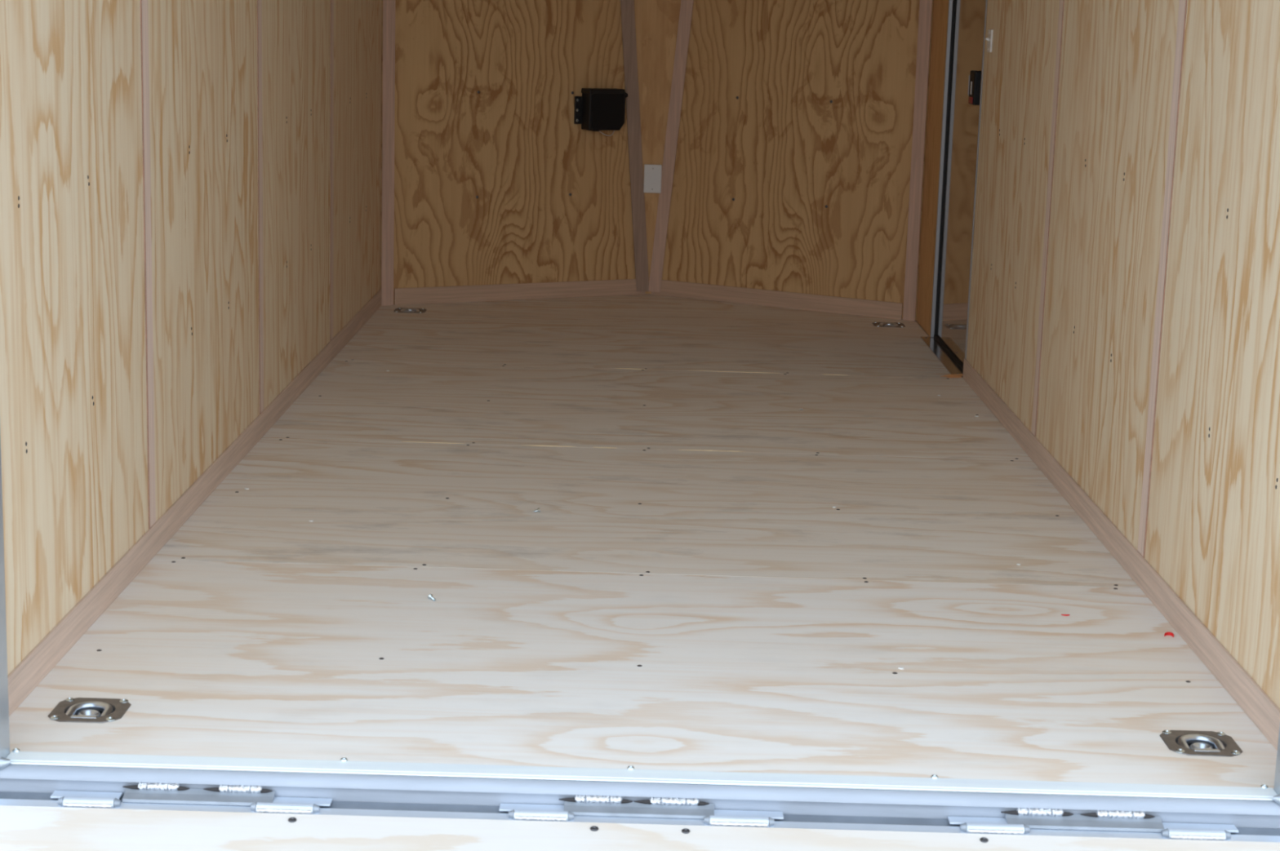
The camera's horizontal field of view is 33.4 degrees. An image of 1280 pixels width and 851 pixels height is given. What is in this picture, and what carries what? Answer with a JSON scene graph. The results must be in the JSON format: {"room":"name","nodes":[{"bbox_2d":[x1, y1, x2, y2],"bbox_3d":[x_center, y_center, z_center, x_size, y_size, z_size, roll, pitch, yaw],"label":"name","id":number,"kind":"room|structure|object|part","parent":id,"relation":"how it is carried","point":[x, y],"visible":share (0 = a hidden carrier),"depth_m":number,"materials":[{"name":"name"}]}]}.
{"room":"cargo space","nodes":[
{"label":"cargo space","id":0,"kind":"room"},
{"bbox_2d":[0,0,382,675],"bbox_3d":[-0.961,-0.945,5.275,0.056,2.140,4.790,2,11,0],"label":"wall","id":1,"kind":"structure","parent":0,"point":[73,400],"depth_m":4.16,"materials":[{"name":"beige wood"}]},
{"bbox_3d":[-0.948,-0.634,3.464,0.011,2.045,1.107,2,11,0],"label":"plywood panel","id":2,"kind":"part","parent":1,"relation":"part of","materials":[{"name":"beige wood"}]},
{"bbox_2d":[140,0,155,528],"bbox_3d":[-0.938,-0.775,4.030,0.002,1.984,0.059,2,11,0],"label":"trim","id":3,"kind":"structure","parent":1,"relation":"attached to","point":[144,3],"depth_m":4.12,"materials":[{"name":"beige wood"}]},
{"bbox_2d":[7,288,381,716],"bbox_3d":[-0.959,-0.015,5.472,0.006,0.061,4.709,2,11,0],"label":"baseboard","id":4,"kind":"structure","parent":1,"relation":"attached to","point":[25,677],"depth_m":4.25,"materials":[{"name":"beige wood"}]},
{"bbox_3d":[-0.942,-0.858,4.602,0.011,2.045,1.203,2,11,0],"label":"plywood panel","id":5,"kind":"part","parent":1,"relation":"part of","materials":[{"name":"beige wood"}]},
{"bbox_2d":[257,0,263,414],"bbox_3d":[-0.931,-1.007,5.215,0.002,1.984,0.059,2,11,0],"label":"trim","id":6,"kind":"structure","parent":1,"relation":"attached to","point":[259,2],"depth_m":5.30,"materials":[{"name":"beige wood"}]},
{"bbox_3d":[-0.936,-1.090,5.789,0.011,2.045,1.205,2,11,0],"label":"plywood panel","id":7,"kind":"part","parent":1,"relation":"part of","materials":[{"name":"beige wood"}]},
{"bbox_2d":[330,0,333,340],"bbox_3d":[-0.925,-1.240,6.403,0.002,1.984,0.059,2,11,0],"label":"trim","id":8,"kind":"structure","parent":1,"relation":"attached to","point":[331,1],"depth_m":6.48,"materials":[{"name":"beige wood"}]},
{"bbox_3d":[-0.930,-1.326,6.991,0.011,2.045,1.235,2,11,0],"label":"plywood panel","id":9,"kind":"part","parent":1,"relation":"part of","materials":[{"name":"beige wood"}]},
{"bbox_2d":[5,748,1277,800],"bbox_3d":[0.003,0.507,3.094,1.842,0.007,0.049,2,11,0],"label":"trim","id":10,"kind":"structure","parent":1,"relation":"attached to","point":[630,775],"depth_m":3.09,"materials":[{"name":"metal"}]},
{"bbox_2d":[8,293,1277,789],"bbox_3d":[0.018,0.031,5.767,2.021,0.092,5.430,2,11,0],"label":"floor","id":11,"kind":"structure","parent":0,"point":[687,590],"depth_m":4.13,"materials":[{"name":"grey wood"}]},
{"bbox_2d":[48,697,130,723],"bbox_3d":[-0.855,0.449,3.310,0.113,0.020,0.113,2,11,0],"label":"ring","id":12,"kind":"object","parent":11,"relation":"on","point":[81,710],"visible":0.98,"depth_m":3.31,"materials":[{"name":"metal"}]},
{"bbox_2d":[393,307,426,313],"bbox_3d":[-0.829,-0.408,7.685,0.113,0.020,0.113,2,11,0],"label":"ring","id":13,"kind":"object","parent":11,"relation":"on","point":[398,309],"visible":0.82,"depth_m":7.69,"materials":[{"name":"metal"}]},
{"bbox_2d":[427,594,435,601],"bbox_3d":[-0.386,0.322,3.973,0.010,0.010,0.022,-6,13,-34],"label":"screw","id":14,"kind":"object","parent":11,"relation":"on","point":[430,596],"visible":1,"depth_m":3.98,"materials":[{"name":"silver metal"}]},
{"bbox_2d":[0,764,1279,829],"bbox_3d":[0.004,0.579,3.083,2.061,0.130,0.030,2,11,0],"label":"sill","id":15,"kind":"structure","parent":11,"relation":"attached to","point":[32,779],"depth_m":3.06,"materials":[{"name":"silver metal"}]},
{"bbox_2d":[0,430,10,770],"bbox_3d":[-0.939,-0.511,2.887,0.125,2.070,0.060,2,11,0],"label":"frame post","id":16,"kind":"object","parent":15,"relation":"on","point":[4,707],"visible":0.89,"depth_m":3.06,"materials":[{"name":"metal"}]},
{"bbox_2d":[50,782,332,814],"bbox_3d":[-0.641,0.533,3.041,0.399,0.030,0.048,2,11,0],"label":"ramp hinge","id":17,"kind":"object","parent":15,"relation":"attached to","point":[260,800],"visible":1,"depth_m":3.04,"materials":[{"name":"grey metal"}]},
{"bbox_2d":[0,791,1279,836],"bbox_3d":[0.004,0.560,3.052,2.021,0.010,0.022,2,11,0],"label":"ledge","id":18,"kind":"object","parent":15,"relation":"attached to","point":[12,796],"visible":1,"depth_m":3.05,"materials":[{"name":"metal"}]},
{"bbox_2d":[498,795,783,827],"bbox_3d":[0.002,0.551,3.041,0.406,0.031,0.048,2,11,0],"label":"ramp hinge","id":19,"kind":"object","parent":15,"relation":"attached to","point":[580,806],"visible":1,"depth_m":3.04,"materials":[{"name":"grey metal"}]},
{"bbox_2d":[947,808,1238,841],"bbox_3d":[0.648,0.570,3.041,0.412,0.031,0.048,2,11,0],"label":"ramp hinge","id":20,"kind":"object","parent":15,"relation":"attached to","point":[1020,821],"visible":1,"depth_m":3.04,"materials":[{"name":"grey metal"}]},
{"bbox_2d":[1272,725,1279,805],"bbox_3d":[1.005,-0.455,2.888,0.131,2.070,0.060,2,11,0],"label":"frame post","id":21,"kind":"object","parent":15,"relation":"on","point":[1276,799],"visible":0.82,"depth_m":3.09,"materials":[{"name":"metal"}]},
{"bbox_2d":[872,321,905,327],"bbox_3d":[0.896,-0.357,7.679,0.113,0.020,0.113,2,11,0],"label":"ring","id":22,"kind":"object","parent":11,"relation":"on","point":[875,323],"visible":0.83,"depth_m":7.68,"materials":[{"name":"metal"}]},
{"bbox_2d":[942,373,962,377],"bbox_3d":[0.965,-0.155,6.592,0.072,0.011,0.019,1,11,-4],"label":"wood splinter","id":23,"kind":"object","parent":11,"relation":"on","point":[958,375],"visible":1,"depth_m":6.59,"materials":[{"name":"brown wood"}]},
{"bbox_2d":[1164,632,1173,637],"bbox_3d":[0.964,0.381,3.880,0.017,0.006,0.012,5,12,17],"label":"cheese shaving","id":24,"kind":"object","parent":11,"relation":"on","point":[1166,633],"visible":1,"depth_m":3.88,"materials":[{"name":"red"}]},
{"bbox_2d":[1159,730,1242,757],"bbox_3d":[0.870,0.500,3.307,0.113,0.020,0.113,2,11,0],"label":"ring","id":25,"kind":"object","parent":11,"relation":"on","point":[1204,744],"visible":0.98,"depth_m":3.31,"materials":[{"name":"metal"}]},
{"bbox_2d":[380,0,933,324],"bbox_3d":[0.059,-1.433,7.916,2.071,2.140,0.630,2,11,0],"label":"wall","id":26,"kind":"structure","parent":0,"point":[793,166],"depth_m":7.93,"materials":[{"name":"brown wood"}]},
{"bbox_2d":[381,0,395,305],"bbox_3d":[-0.896,-1.444,7.607,0.047,2.046,0.006,-4,13,-28],"label":"trim","id":27,"kind":"structure","parent":26,"relation":"attached to","point":[388,6],"depth_m":7.69,"materials":[{"name":"beige wood"}]},
{"bbox_3d":[-0.444,-1.482,7.861,1.090,2.045,0.011,-4,13,-28],"label":"plywood panel","id":28,"kind":"part","parent":26,"relation":"part of","materials":[{"name":"beige wood"}]},
{"bbox_2d":[394,279,645,305],"bbox_3d":[-0.437,-0.508,8.061,1.053,0.061,0.006,-4,13,-28],"label":"baseboard","id":29,"kind":"structure","parent":26,"relation":"attached to","point":[435,295],"depth_m":8.04,"materials":[{"name":"brown wood"}]},
{"bbox_2d":[573,88,627,136],"bbox_3d":[-0.145,-1.182,8.040,0.196,0.178,0.074,-4,13,-28],"label":"box","id":30,"kind":"object","parent":26,"relation":"attached to","point":[597,109],"visible":1,"depth_m":8.01,"materials":[{"name":"black plastic"}]},
{"bbox_3d":[-0.139,-1.261,8.027,0.151,0.018,0.074,-4,13,-28],"label":"lid","id":31,"kind":"part","parent":30,"relation":"part of","materials":[{"name":"black plastic"}]},
{"bbox_3d":[-0.119,-1.181,8.015,0.132,0.136,0.004,-4,13,-28],"label":"panel","id":32,"kind":"part","parent":30,"relation":"part of","materials":[{"name":"black plastic"}]},
{"bbox_2d":[620,0,648,291],"bbox_3d":[-0.043,-1.514,8.058,0.242,2.034,0.018,-4,13,-28],"label":"trim","id":33,"kind":"structure","parent":26,"relation":"attached to","point":[627,6],"depth_m":8.16,"materials":[{"name":"beige wood"}]},
{"bbox_2d":[643,164,662,193],"bbox_3d":[0.049,-0.950,8.195,0.067,0.109,0.013,2,11,0],"label":"blank wall plate","id":34,"kind":"object","parent":26,"relation":"attached to","point":[652,173],"visible":1,"depth_m":8.19,"materials":[{"name":"white plastic"}]},
{"bbox_3d":[0.062,-1.509,8.075,0.384,2.045,0.103,2,11,0],"label":"plywood panel","id":35,"kind":"part","parent":26,"relation":"part of","materials":[{"name":"beige wood"}]},
{"bbox_2d":[648,0,693,292],"bbox_3d":[0.168,-1.508,8.058,0.238,2.034,0.017,8,13,28],"label":"trim","id":36,"kind":"structure","parent":26,"relation":"attached to","point":[686,6],"depth_m":8.16,"materials":[{"name":"beige wood"}]},
{"bbox_2d":[650,280,902,319],"bbox_3d":[0.501,-0.481,8.062,1.053,0.061,0.006,8,13,28],"label":"baseboard","id":37,"kind":"structure","parent":26,"relation":"attached to","point":[859,307],"depth_m":8.04,"materials":[{"name":"brown wood"}]},
{"bbox_3d":[0.565,-1.453,7.861,1.090,2.045,0.011,8,13,28],"label":"plywood panel","id":38,"kind":"part","parent":26,"relation":"part of","materials":[{"name":"beige wood"}]},
{"bbox_2d":[902,0,932,320],"bbox_3d":[1.014,-1.389,7.609,0.047,2.046,0.006,8,13,28],"label":"trim","id":39,"kind":"structure","parent":26,"relation":"attached to","point":[925,6],"depth_m":7.69,"materials":[{"name":"beige wood"}]},
{"bbox_2d":[915,0,1279,709],"bbox_3d":[1.053,-0.886,5.277,0.056,2.140,4.790,2,11,0],"label":"wall","id":40,"kind":"structure","parent":0,"point":[1213,532],"depth_m":4.26,"materials":[{"name":"beige wood"}]},
{"bbox_3d":[1.044,-1.349,7.401,0.011,2.045,0.401,2,11,0],"label":"plywood panel","id":41,"kind":"part","parent":40,"relation":"part of","materials":[{"name":"beige wood"}]},
{"bbox_2d":[920,0,987,377],"bbox_3d":[1.040,-1.170,6.796,0.082,1.930,0.852,2,11,0],"label":"door","id":42,"kind":"structure","parent":40,"relation":"in","point":[966,19],"depth_m":6.97,"materials":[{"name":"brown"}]},
{"bbox_3d":[0.997,-0.229,6.998,0.051,0.003,0.814,2,11,0],"label":"sill","id":43,"kind":"part","parent":42,"relation":"part of","materials":[{"name":"silver metal"}]},
{"bbox_2d":[985,29,993,52],"bbox_3d":[1.024,-1.133,6.268,0.016,0.066,0.060,2,11,0],"label":"light switch","id":44,"kind":"object","parent":40,"relation":"attached to","point":[989,38],"visible":1,"depth_m":6.25,"materials":[{"name":"white plastic"}]},
{"bbox_3d":[1.036,-1.033,5.790,0.011,2.045,1.205,2,11,0],"label":"plywood panel","id":45,"kind":"part","parent":40,"relation":"part of","materials":[{"name":"beige wood"}]},
{"bbox_2d":[1031,0,1064,436],"bbox_3d":[1.027,-0.950,5.217,0.002,1.984,0.059,2,11,0],"label":"trim","id":46,"kind":"structure","parent":40,"relation":"attached to","point":[1061,2],"depth_m":5.30,"materials":[{"name":"beige wood"}]},
{"bbox_3d":[1.029,-0.800,4.604,0.011,2.045,1.203,2,11,0],"label":"plywood panel","id":47,"kind":"part","parent":40,"relation":"part of","materials":[{"name":"beige wood"}]},
{"bbox_2d":[962,359,1279,751],"bbox_3d":[0.993,0.159,4.875,0.006,0.061,3.490,2,11,0],"label":"baseboard","id":48,"kind":"structure","parent":40,"relation":"attached to","point":[1249,696],"depth_m":4.15,"materials":[{"name":"beige wood"}]},
{"bbox_2d":[1137,0,1186,558],"bbox_3d":[1.021,-0.718,4.031,0.002,1.984,0.059,2,11,0],"label":"trim","id":49,"kind":"structure","parent":40,"relation":"attached to","point":[1182,3],"depth_m":4.11,"materials":[{"name":"beige wood"}]},
{"bbox_3d":[1.024,-0.577,3.465,0.011,2.045,1.107,2,11,0],"label":"plywood panel","id":50,"kind":"part","parent":40,"relation":"part of","materials":[{"name":"beige wood"}]},
{"label":"outside","id":51,"kind":"structure","parent":0,"visible":0},
{"bbox_3d":[-0.965,0.056,8.126,60.000,0.100,70.000,2,11,0],"label":"ground","id":52,"kind":"structure","parent":51,"visible":0},
{"bbox_2d":[0,799,1279,850],"bbox_3d":[-0.007,0.978,2.144,1.961,0.478,1.930,2,11,0],"label":"door","id":53,"kind":"structure","parent":52,"relation":"on","point":[25,825],"depth_m":3.00,"materials":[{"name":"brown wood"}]}
]}

